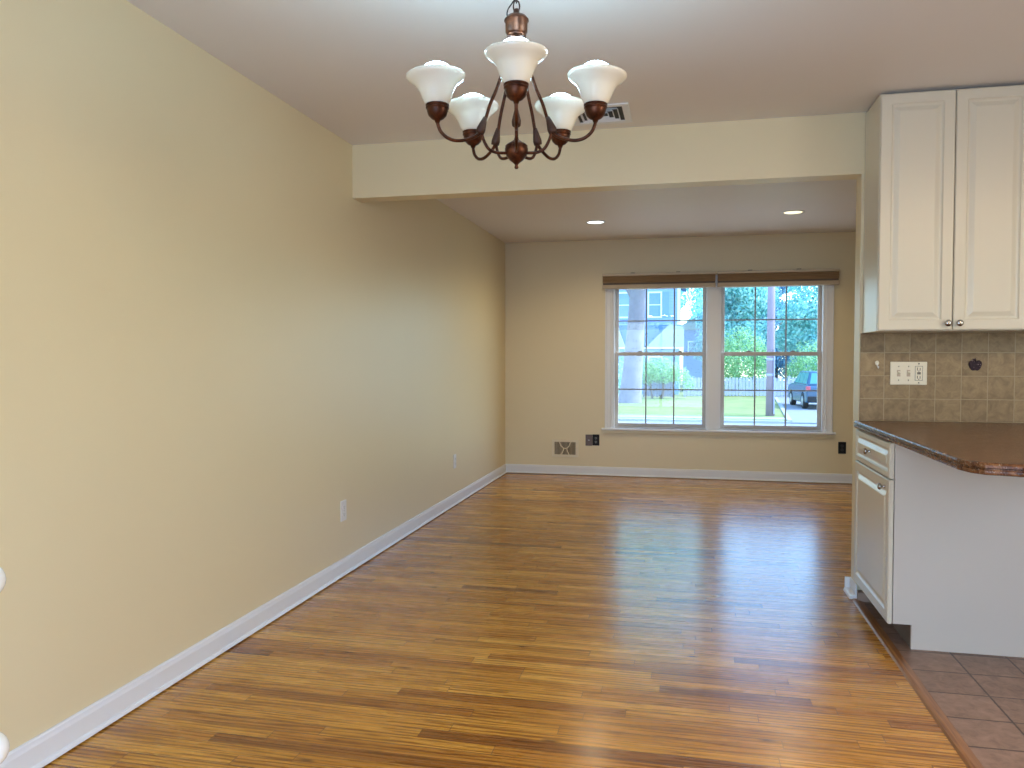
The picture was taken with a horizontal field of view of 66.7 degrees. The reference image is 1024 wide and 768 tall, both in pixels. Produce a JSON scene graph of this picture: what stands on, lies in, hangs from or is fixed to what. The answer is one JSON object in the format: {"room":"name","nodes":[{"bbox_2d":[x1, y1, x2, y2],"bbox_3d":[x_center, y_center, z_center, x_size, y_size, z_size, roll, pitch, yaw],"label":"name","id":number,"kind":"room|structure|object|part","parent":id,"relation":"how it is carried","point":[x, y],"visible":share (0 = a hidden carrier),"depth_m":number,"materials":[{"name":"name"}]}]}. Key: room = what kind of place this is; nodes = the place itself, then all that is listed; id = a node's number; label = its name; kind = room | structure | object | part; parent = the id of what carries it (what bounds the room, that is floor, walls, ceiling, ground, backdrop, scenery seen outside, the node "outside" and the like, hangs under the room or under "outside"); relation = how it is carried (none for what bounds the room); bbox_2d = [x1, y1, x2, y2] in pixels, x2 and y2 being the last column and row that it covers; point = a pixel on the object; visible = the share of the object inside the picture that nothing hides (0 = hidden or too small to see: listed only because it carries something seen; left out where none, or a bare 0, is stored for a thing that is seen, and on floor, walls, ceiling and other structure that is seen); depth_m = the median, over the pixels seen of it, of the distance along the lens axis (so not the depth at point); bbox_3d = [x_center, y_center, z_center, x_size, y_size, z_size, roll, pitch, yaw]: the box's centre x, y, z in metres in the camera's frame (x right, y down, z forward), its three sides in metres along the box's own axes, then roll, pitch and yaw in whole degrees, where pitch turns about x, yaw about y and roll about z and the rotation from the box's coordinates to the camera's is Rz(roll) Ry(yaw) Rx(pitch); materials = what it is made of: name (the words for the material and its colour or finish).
{"room":"dining room","nodes":[
{"label":"dining room","id":0,"kind":"room"},
{"bbox_2d":[0,0,504,751],"bbox_3d":[-1.215,-0.059,3.511,0.150,2.560,10.125,0,2,13],"label":"wall","id":1,"kind":"structure","parent":0,"point":[210,347],"depth_m":2.97,"materials":[{"name":"beige paint"}]},
{"bbox_2d":[0,464,506,767],"bbox_3d":[-1.129,1.051,3.527,0.026,0.088,9.824,0,2,13],"label":"baseboard","id":2,"kind":"structure","parent":1,"relation":"attached to","point":[49,745],"depth_m":3.04,"materials":[{"name":"white paint"}]},
{"bbox_2d":[340,499,346,521],"bbox_3d":[-0.947,0.712,4.372,0.008,0.116,0.072,0,2,13],"label":"wall outlet","id":3,"kind":"object","parent":1,"relation":"attached to","point":[343,514],"visible":1,"depth_m":4.36,"materials":[{"name":"white plastic"}]},
{"bbox_2d":[453,454,455,468],"bbox_3d":[-0.475,0.644,6.482,0.008,0.116,0.072,0,2,13],"label":"wall outlet","id":4,"kind":"object","parent":1,"relation":"attached to","point":[454,455],"visible":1,"depth_m":6.46,"materials":[{"name":"white plastic"}]},
{"bbox_2d":[42,473,1023,767],"bbox_3d":[1.384,1.179,2.971,5.175,0.120,9.825,0,2,13],"label":"floor","id":5,"kind":"structure","parent":0,"point":[537,620],"depth_m":3.12,"materials":[{"name":"brown wood"}]},
{"bbox_2d":[0,567,9,763],"bbox_3d":[-1.040,0.758,1.538,0.240,0.815,0.240,0,2,13],"label":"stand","id":6,"kind":"object","parent":5,"relation":"on","point":[4,742],"visible":1,"depth_m":1.53,"materials":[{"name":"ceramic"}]},
{"bbox_3d":[-1.036,0.387,1.525,0.074,0.074,0.074,0,2,13],"label":"knob","id":7,"kind":"part","parent":6,"relation":"part of","materials":[{"name":"white ceramic"}]},
{"bbox_3d":[-1.036,0.724,1.536,0.074,0.074,0.074,0,2,13],"label":"knob","id":8,"kind":"part","parent":6,"relation":"part of","materials":[{"name":"white ceramic"}]},
{"bbox_2d":[851,598,983,767],"bbox_3d":[1.095,1.180,1.037,0.051,0.014,5.926,0,2,13],"label":"trim","id":9,"kind":"structure","parent":5,"relation":"on","point":[970,760],"depth_m":2.80,"materials":[{"name":"brown wood"}]},
{"bbox_2d":[853,429,1023,657],"bbox_3d":[2.432,0.672,3.427,1.650,0.871,0.679,0,2,13],"label":"base cabinet","id":10,"kind":"object","parent":5,"relation":"on","point":[939,547],"visible":0.99,"depth_m":3.23,"materials":[{"name":"white laminate"}]},
{"bbox_3d":[1.665,0.697,3.599,0.019,0.607,0.673,0,2,13],"label":"door","id":11,"kind":"part","parent":10,"relation":"part of","materials":[{"name":"white wood"}]},
{"bbox_3d":[1.665,0.312,3.587,0.019,0.150,0.673,0,2,13],"label":"drawer","id":12,"kind":"part","parent":10,"relation":"part of","materials":[{"name":"white wood"}]},
{"bbox_3d":[1.583,0.439,3.333,0.030,0.030,0.030,0,2,13],"label":"knob","id":13,"kind":"part","parent":10,"relation":"part of","materials":[{"name":"silver metal"}]},
{"bbox_2d":[854,420,1023,476],"bbox_3d":[1.981,0.231,2.972,0.924,0.038,1.726,0,2,13],"label":"countertop","id":14,"kind":"structure","parent":10,"relation":"on","point":[984,448],"depth_m":2.94,"materials":[{"name":"brown stone"}]},
{"bbox_2d":[127,0,1023,242],"bbox_3d":[1.384,-1.395,2.888,5.475,0.150,10.125,0,2,13],"label":"ceiling","id":15,"kind":"structure","parent":0,"point":[344,65],"depth_m":3.19,"materials":[{"name":"paint"}]},
{"bbox_2d":[406,0,626,168],"bbox_3d":[0.000,-0.946,2.151,0.586,0.705,0.565,-1,2,-35],"label":"chandelier","id":16,"kind":"object","parent":15,"relation":"hanging from","point":[516,58],"visible":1,"depth_m":2.06,"materials":[{"name":"white glass"}]},
{"bbox_3d":[-0.203,-0.785,2.071,0.157,0.086,0.157,0,2,13],"label":"lamp shade","id":17,"kind":"part","parent":16,"relation":"part of","materials":[{"name":"white glass"}]},
{"bbox_3d":[-0.199,-0.819,2.071,0.095,0.072,0.095,0,2,13],"label":"globe bulb","id":18,"kind":"part","parent":16,"relation":"part of","materials":[{"name":"white glass"}]},
{"bbox_3d":[-0.116,-0.827,2.318,0.095,0.072,0.095,0,2,13],"label":"globe bulb","id":19,"kind":"part","parent":16,"relation":"part of","materials":[{"name":"white glass"}]},
{"bbox_3d":[-0.104,-0.800,2.102,0.209,0.298,0.009,-1,2,-18],"label":"arm","id":20,"kind":"part","parent":16,"relation":"part of","materials":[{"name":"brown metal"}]},
{"bbox_3d":[-0.119,-0.793,2.323,0.157,0.086,0.157,0,2,13],"label":"lamp shade","id":21,"kind":"part","parent":16,"relation":"part of","materials":[{"name":"white glass"}]},
{"bbox_3d":[-0.058,-0.804,2.238,0.009,0.298,0.209,-1,2,-35],"label":"arm","id":22,"kind":"part","parent":16,"relation":"part of","materials":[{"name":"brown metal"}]},
{"bbox_3d":[0.010,-0.780,1.913,0.157,0.086,0.157,0,2,13],"label":"lamp shade","id":23,"kind":"part","parent":16,"relation":"part of","materials":[{"name":"white glass"}]},
{"bbox_3d":[0.010,-0.814,1.917,0.095,0.072,0.095,0,2,13],"label":"globe bulb","id":24,"kind":"part","parent":16,"relation":"part of","materials":[{"name":"white glass"}]},
{"bbox_3d":[0.011,-0.797,2.017,0.009,0.298,0.209,0,2,1],"label":"arm","id":25,"kind":"part","parent":16,"relation":"part of","materials":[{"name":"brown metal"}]},
{"bbox_3d":[0.012,-1.140,2.128,0.016,0.249,0.016,2,2,40],"label":"chain","id":26,"kind":"part","parent":16,"relation":"part of","materials":[{"name":"brown metal"}]},
{"bbox_3d":[0.085,-0.804,2.236,0.009,0.298,0.209,1,2,36],"label":"arm","id":27,"kind":"part","parent":16,"relation":"part of","materials":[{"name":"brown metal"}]},
{"bbox_3d":[0.128,-0.800,2.100,0.209,0.298,0.009,1,2,18],"label":"arm","id":28,"kind":"part","parent":16,"relation":"part of","materials":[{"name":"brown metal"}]},
{"bbox_3d":[0.146,-0.793,2.320,0.157,0.086,0.157,0,2,13],"label":"lamp shade","id":29,"kind":"part","parent":16,"relation":"part of","materials":[{"name":"white glass"}]},
{"bbox_3d":[0.144,-0.827,2.316,0.095,0.072,0.095,0,2,13],"label":"globe bulb","id":30,"kind":"part","parent":16,"relation":"part of","materials":[{"name":"white glass"}]},
{"bbox_3d":[0.222,-0.819,2.068,0.095,0.072,0.095,0,2,13],"label":"globe bulb","id":31,"kind":"part","parent":16,"relation":"part of","materials":[{"name":"white glass"}]},
{"bbox_3d":[0.226,-0.785,2.067,0.157,0.086,0.157,0,2,13],"label":"lamp shade","id":32,"kind":"part","parent":16,"relation":"part of","materials":[{"name":"white glass"}]},
{"bbox_2d":[585,220,605,223],"bbox_3d":[0.748,-1.447,6.962,0.192,0.006,0.192,0,2,13],"label":"recessed light","id":33,"kind":"object","parent":15,"relation":"in","point":[590,221],"visible":1,"depth_m":6.96,"materials":[{"name":"white paint"}]},
{"bbox_2d":[574,102,632,125],"bbox_3d":[0.442,-1.345,3.892,0.300,0.012,0.300,0,2,13],"label":"ceiling vent","id":34,"kind":"object","parent":15,"relation":"in","point":[615,112],"visible":0.63,"depth_m":3.92,"materials":[{"name":"white metal"}]},
{"bbox_2d":[781,210,804,214],"bbox_3d":[2.347,-1.432,6.493,0.192,0.006,0.192,0,2,13],"label":"recessed light","id":35,"kind":"object","parent":15,"relation":"in","point":[790,212],"visible":1,"depth_m":6.49,"materials":[{"name":"white paint"}]},
{"bbox_2d":[352,112,862,202],"bbox_3d":[0.427,-1.211,4.229,2.726,0.303,0.121,0,2,13],"label":"beam","id":36,"kind":"structure","parent":0,"point":[817,147],"depth_m":4.13,"materials":[{"name":"beige paint"}]},
{"bbox_2d":[505,232,855,483],"bbox_3d":[2.470,-0.197,7.797,5.175,2.560,0.150,0,2,13],"label":"wall","id":37,"kind":"structure","parent":0,"point":[555,295],"depth_m":8.05,"materials":[{"name":"beige paint"}]},
{"bbox_2d":[552,439,577,456],"bbox_3d":[0.558,0.676,8.168,0.280,0.180,0.014,0,2,13],"label":"air vent","id":38,"kind":"object","parent":37,"relation":"in","point":[560,448],"visible":1,"depth_m":8.17,"materials":[{"name":"beige metal"}]},
{"bbox_2d":[556,442,575,454],"bbox_3d":[0.560,0.676,8.169,0.216,0.132,0.004,0,2,13],"label":"grille","id":39,"kind":"object","parent":38,"relation":"attached to","point":[562,448],"depth_m":8.17,"materials":[{"name":"beige metal"}]},
{"bbox_2d":[585,435,591,445],"bbox_3d":[0.803,0.586,8.113,0.072,0.116,0.008,0,2,13],"label":"blank cover plate","id":40,"kind":"object","parent":37,"relation":"attached to","point":[588,442],"visible":1,"depth_m":8.11,"materials":[{"name":"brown plastic"}]},
{"bbox_2d":[592,434,598,445],"bbox_3d":[0.874,0.583,8.097,0.072,0.116,0.008,0,2,13],"label":"wall outlet","id":41,"kind":"object","parent":37,"relation":"attached to","point":[595,437],"visible":1,"depth_m":8.10,"materials":[{"name":"black plastic"}]},
{"bbox_2d":[602,271,715,288],"bbox_3d":[1.478,-1.048,7.858,1.126,0.159,0.066,0,2,13],"label":"window shade","id":42,"kind":"object","parent":37,"relation":"attached to","point":[678,279],"visible":1,"depth_m":7.83,"materials":[{"name":"wood"}]},
{"bbox_3d":[1.477,-0.989,7.857,1.122,0.040,0.048,0,2,13],"label":"rail","id":43,"kind":"part","parent":42,"relation":"part of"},
{"bbox_2d":[612,287,708,429],"bbox_3d":[1.523,-0.291,8.000,0.965,1.495,0.140,0,2,13],"label":"window","id":44,"kind":"structure","parent":37,"relation":"in","point":[615,313],"depth_m":8.01,"materials":[{"name":"white paint"}]},
{"bbox_3d":[1.522,0.058,8.008,0.919,0.772,0.028,0,2,13],"label":"sash","id":45,"kind":"part","parent":44,"relation":"part of","materials":[{"name":"glass"}]},
{"bbox_3d":[1.529,-0.652,8.017,0.919,0.727,0.028,0,2,13],"label":"sash","id":46,"kind":"part","parent":44,"relation":"part of","materials":[{"name":"plastic"}]},
{"bbox_2d":[506,464,851,483],"bbox_3d":[2.451,0.916,7.747,5.173,0.088,0.026,0,2,13],"label":"baseboard","id":47,"kind":"structure","parent":37,"relation":"attached to","point":[514,468],"depth_m":7.90,"materials":[{"name":"white paint"}]},
{"bbox_2d":[601,428,835,437],"bbox_3d":[2.044,0.473,7.841,2.275,0.022,0.092,0,2,13],"label":"trim","id":48,"kind":"structure","parent":37,"relation":"attached to","point":[620,429],"depth_m":7.78,"materials":[{"name":"white paint"}]},
{"bbox_2d":[605,275,833,431],"bbox_3d":[2.044,-0.312,7.801,2.214,1.550,0.020,0,2,13],"label":"window frame","id":49,"kind":"structure","parent":37,"relation":"attached to","point":[713,354],"depth_m":7.80,"materials":[{"name":"white paint"}]},
{"bbox_2d":[718,285,825,431],"bbox_3d":[2.580,-0.283,7.765,1.005,1.495,0.140,0,2,13],"label":"window","id":50,"kind":"structure","parent":37,"relation":"in","point":[821,306],"depth_m":7.74,"materials":[{"name":"white paint"}]},
{"bbox_3d":[2.579,0.065,7.772,0.959,0.772,0.028,0,2,13],"label":"sash","id":51,"kind":"part","parent":50,"relation":"part of","materials":[{"name":"glass"}]},
{"bbox_3d":[2.586,-0.645,7.781,0.959,0.727,0.028,0,2,13],"label":"sash","id":52,"kind":"part","parent":50,"relation":"part of","materials":[{"name":"glass"}]},
{"bbox_2d":[717,268,839,286],"bbox_3d":[2.595,-1.040,7.609,1.136,0.159,0.066,0,2,13],"label":"window shade","id":53,"kind":"object","parent":37,"relation":"attached to","point":[789,277],"visible":1,"depth_m":7.58,"materials":[{"name":"wood"}]},
{"bbox_3d":[2.595,-0.981,7.608,1.132,0.040,0.048,0,2,13],"label":"rail","id":54,"kind":"part","parent":53,"relation":"part of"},
{"bbox_2d":[838,442,845,453],"bbox_3d":[3.216,0.622,7.575,0.072,0.116,0.008,0,2,13],"label":"wall outlet","id":55,"kind":"object","parent":37,"relation":"attached to","point":[841,445],"visible":1,"depth_m":7.57,"materials":[{"name":"black plastic"}]},
{"bbox_2d":[851,112,1023,589],"bbox_3d":[2.951,-0.065,3.698,2.449,2.560,0.130,0,2,13],"label":"wall","id":56,"kind":"structure","parent":0,"point":[953,392],"depth_m":3.83,"materials":[{"name":"stone"}]},
{"bbox_2d":[843,576,856,598],"bbox_3d":[2.934,1.055,3.740,2.484,0.072,0.177,0,2,13],"label":"baseboard","id":57,"kind":"structure","parent":56,"relation":"attached to","point":[850,587],"depth_m":4.00,"materials":[{"name":"white paint"}]},
{"bbox_2d":[857,590,870,601],"bbox_3d":[1.775,1.067,3.910,0.072,0.045,0.053,0,2,13],"label":"trim","id":58,"kind":"structure","parent":57,"relation":"attached to","point":[861,596],"depth_m":3.89,"materials":[{"name":"brown wood"}]},
{"bbox_2d":[890,362,926,384],"bbox_3d":[1.961,-0.053,3.842,0.168,0.114,0.020,0,2,13],"label":"switch plate","id":59,"kind":"object","parent":56,"relation":"attached to","point":[901,373],"visible":1,"depth_m":3.85,"materials":[{"name":"beige plastic"}]},
{"bbox_2d":[915,366,922,380],"bbox_3d":[2.006,-0.053,3.834,0.035,0.071,0.004,0,2,13],"label":"receptacle","id":60,"kind":"object","parent":59,"relation":"attached to","point":[918,369],"depth_m":3.83,"materials":[{"name":"beige plastic"}]},
{"bbox_2d":[862,85,1023,332],"bbox_3d":[2.023,-0.789,3.638,0.629,1.085,0.344,0,2,13],"label":"upper cabinet","id":61,"kind":"object","parent":56,"relation":"attached to","point":[944,192],"visible":1,"depth_m":3.51,"materials":[{"name":"white wood"}]},
{"bbox_3d":[1.841,-0.784,3.543,0.310,1.075,0.019,0,2,13],"label":"door","id":62,"kind":"part","parent":61,"relation":"part of","materials":[{"name":"white wood"}]},
{"bbox_3d":[1.966,-0.275,3.507,0.030,0.030,0.030,0,2,13],"label":"knob","id":63,"kind":"part","parent":61,"relation":"part of","materials":[{"name":"silver metal"}]},
{"bbox_3d":[2.013,-0.274,3.496,0.030,0.030,0.030,0,2,13],"label":"knob","id":64,"kind":"part","parent":61,"relation":"part of","materials":[{"name":"silver metal"}]},
{"bbox_3d":[2.148,-0.781,3.474,0.310,1.075,0.019,0,2,13],"label":"door","id":65,"kind":"part","parent":61,"relation":"part of","materials":[{"name":"white wood"}]},
{"bbox_2d":[969,358,981,370],"bbox_3d":[2.254,-0.095,3.782,0.058,0.061,0.007,0,2,13],"label":"magnet","id":66,"kind":"object","parent":56,"relation":"attached to","point":[973,364],"visible":1,"depth_m":3.78,"materials":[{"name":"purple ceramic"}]},
{"label":"outside","id":67,"kind":"structure","parent":0,"visible":0},
{"bbox_2d":[775,382,816,423],"bbox_3d":[42.859,0.882,46.126,56.400,0.300,51.400,0,2,13],"label":"driveway","id":68,"kind":"structure","parent":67,"point":[799,415],"depth_m":32.81,"materials":[{"name":"concrete"}]},
{"bbox_2d":[775,397,791,421],"bbox_3d":[12.361,1.037,35.716,0.160,0.060,17.469,1,2,17],"label":"kerb","id":69,"kind":"object","parent":68,"relation":"on","point":[780,405],"visible":0.86,"depth_m":33.18,"materials":[{"name":"concrete"}]},
{"bbox_2d":[783,339,816,386],"bbox_3d":[18.584,-1.359,46.850,4.363,3.821,2.280,0,2,13],"label":"shrub","id":70,"kind":"object","parent":68,"relation":"on","point":[810,359],"visible":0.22,"depth_m":46.81,"materials":[{"name":"green plant"}]},
{"bbox_2d":[788,371,816,407],"bbox_3d":[14.120,0.227,35.989,1.836,1.660,4.610,0,2,10],"label":"car","id":71,"kind":"object","parent":68,"relation":"on","point":[805,380],"visible":0.5,"depth_m":34.64,"materials":[{"name":"blue metal"}]},
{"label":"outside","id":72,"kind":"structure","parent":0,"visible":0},
{"bbox_2d":[618,381,786,420],"bbox_3d":[-13.728,0.468,58.845,67.600,0.310,51.200,0,2,13],"label":"lawn","id":73,"kind":"structure","parent":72,"point":[734,406],"depth_m":35.35,"materials":[{"name":"green plant"}]},
{"bbox_2d":[619,360,622,388],"bbox_3d":[5.302,-0.234,42.448,2.326,2.198,1.742,0,2,13],"label":"shrub","id":74,"kind":"object","parent":73,"relation":"on","point":[620,370],"visible":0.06,"depth_m":42.26,"materials":[{"name":"green plant"}]},
{"bbox_2d":[618,289,645,402],"bbox_3d":[6.563,-6.700,39.779,10.642,15.479,11.777,1,2,19],"label":"shade tree","id":75,"kind":"object","parent":73,"relation":"on","point":[632,371],"visible":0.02,"depth_m":38.77,"materials":[{"name":"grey plant"}]},
{"bbox_2d":[619,288,685,393],"bbox_3d":[6.921,-4.492,54.564,10.300,9.900,11.650,0,2,13],"label":"house","id":76,"kind":"structure","parent":73,"relation":"on","point":[660,302],"depth_m":51.40,"materials":[{"name":"blue"}]},
{"bbox_3d":[7.540,-5.293,52.260,0.700,1.550,0.015,0,2,13],"label":"pane","id":77,"kind":"part","parent":76,"relation":"part of","materials":[{"name":"clear glass"}]},
{"bbox_3d":[9.516,-5.279,51.819,0.750,1.550,0.015,0,2,13],"label":"pane","id":78,"kind":"part","parent":76,"relation":"part of","materials":[{"name":"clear glass"}]},
{"bbox_2d":[662,292,668,317],"bbox_3d":[10.212,-5.274,51.656,0.420,1.710,0.039,0,2,13],"label":"shutter","id":79,"kind":"object","parent":76,"relation":"hanging from","point":[665,295],"depth_m":51.64,"materials":[{"name":"blue wood"}]},
{"bbox_2d":[643,376,672,396],"bbox_3d":[8.438,0.095,44.926,1.720,1.350,0.120,0,2,13],"label":"fence","id":80,"kind":"object","parent":73,"relation":"on","point":[667,393],"visible":0.51,"depth_m":44.85,"materials":[{"name":"white wood"}]},
{"bbox_2d":[642,357,695,398],"bbox_3d":[8.571,-0.329,43.367,3.284,2.335,1.758,0,2,13],"label":"shrub","id":81,"kind":"object","parent":73,"relation":"on","point":[653,371],"visible":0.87,"depth_m":43.18,"materials":[{"name":"green plant"}]},
{"bbox_2d":[680,288,702,323],"bbox_3d":[15.797,-6.279,70.297,6.549,12.478,6.664,1,2,16],"label":"tree","id":82,"kind":"object","parent":73,"relation":"on","point":[698,300],"visible":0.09,"depth_m":68.85,"materials":[{"name":"green plant"}]},
{"bbox_2d":[682,316,701,387],"bbox_3d":[14.921,-2.553,62.707,2.800,5.500,6.800,0,2,13],"label":"house","id":83,"kind":"structure","parent":73,"relation":"on","point":[694,366],"depth_m":59.86,"materials":[{"name":"blue"}]},
{"bbox_2d":[618,415,786,419],"bbox_3d":[-20.981,1.060,35.521,63.600,0.025,0.900,0,2,13],"label":"sidewalk","id":84,"kind":"structure","parent":73,"relation":"on","point":[640,416],"depth_m":29.11,"materials":[{"name":"concrete"}]},
{"bbox_2d":[688,287,781,385],"bbox_3d":[15.586,-4.305,54.232,6.135,9.564,6.588,0,2,13],"label":"tree","id":85,"kind":"object","parent":73,"relation":"on","point":[739,301],"visible":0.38,"depth_m":52.57,"materials":[{"name":"green plant"}]},
{"bbox_2d":[683,376,796,396],"bbox_3d":[15.202,0.148,45.290,10.355,1.220,0.193,0,2,3],"label":"picket fence","id":86,"kind":"object","parent":73,"relation":"on","point":[748,381],"visible":0.44,"depth_m":45.26,"materials":[{"name":"white wood"}]},
{"bbox_2d":[724,326,766,389],"bbox_3d":[13.637,-1.499,46.990,4.283,4.031,2.210,0,2,13],"label":"shrub","id":87,"kind":"object","parent":73,"relation":"on","point":[737,367],"visible":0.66,"depth_m":46.60,"materials":[{"name":"green plant"}]},
{"bbox_2d":[766,287,774,415],"bbox_3d":[10.019,-3.353,30.034,2.400,9.200,0.370,0,2,13],"label":"utility pole","id":88,"kind":"object","parent":73,"relation":"on","point":[770,360],"visible":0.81,"depth_m":29.99,"materials":[{"name":"brown wood"}]},
{"bbox_2d":[740,286,806,378],"bbox_3d":[26.185,-6.421,78.465,9.731,12.231,8.852,0,2,13],"label":"tree","id":89,"kind":"object","parent":73,"relation":"on","point":[779,362],"visible":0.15,"depth_m":76.63,"materials":[{"name":"plant"}]},
{"bbox_2d":[775,286,817,370],"bbox_3d":[21.391,-4.608,53.177,7.252,10.249,6.641,1,2,19],"label":"tree","id":90,"kind":"object","parent":73,"relation":"on","point":[802,331],"visible":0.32,"depth_m":52.39,"materials":[{"name":"green plant"}]},
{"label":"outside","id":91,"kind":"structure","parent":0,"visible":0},
{"bbox_2d":[618,421,816,425],"bbox_3d":[5.791,1.553,26.025,120.000,0.250,4.000,0,2,13],"label":"street","id":92,"kind":"structure","parent":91,"point":[618,421],"depth_m":27.31,"materials":[{"name":"grey asphalt"}]},
{"bbox_2d":[618,418,790,423],"bbox_3d":[-21.275,1.250,34.209,63.600,0.330,0.200,0,2,13],"label":"kerb","id":93,"kind":"object","parent":92,"relation":"on","point":[619,419],"visible":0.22,"depth_m":27.92,"materials":[{"name":"concrete"}]}
]}

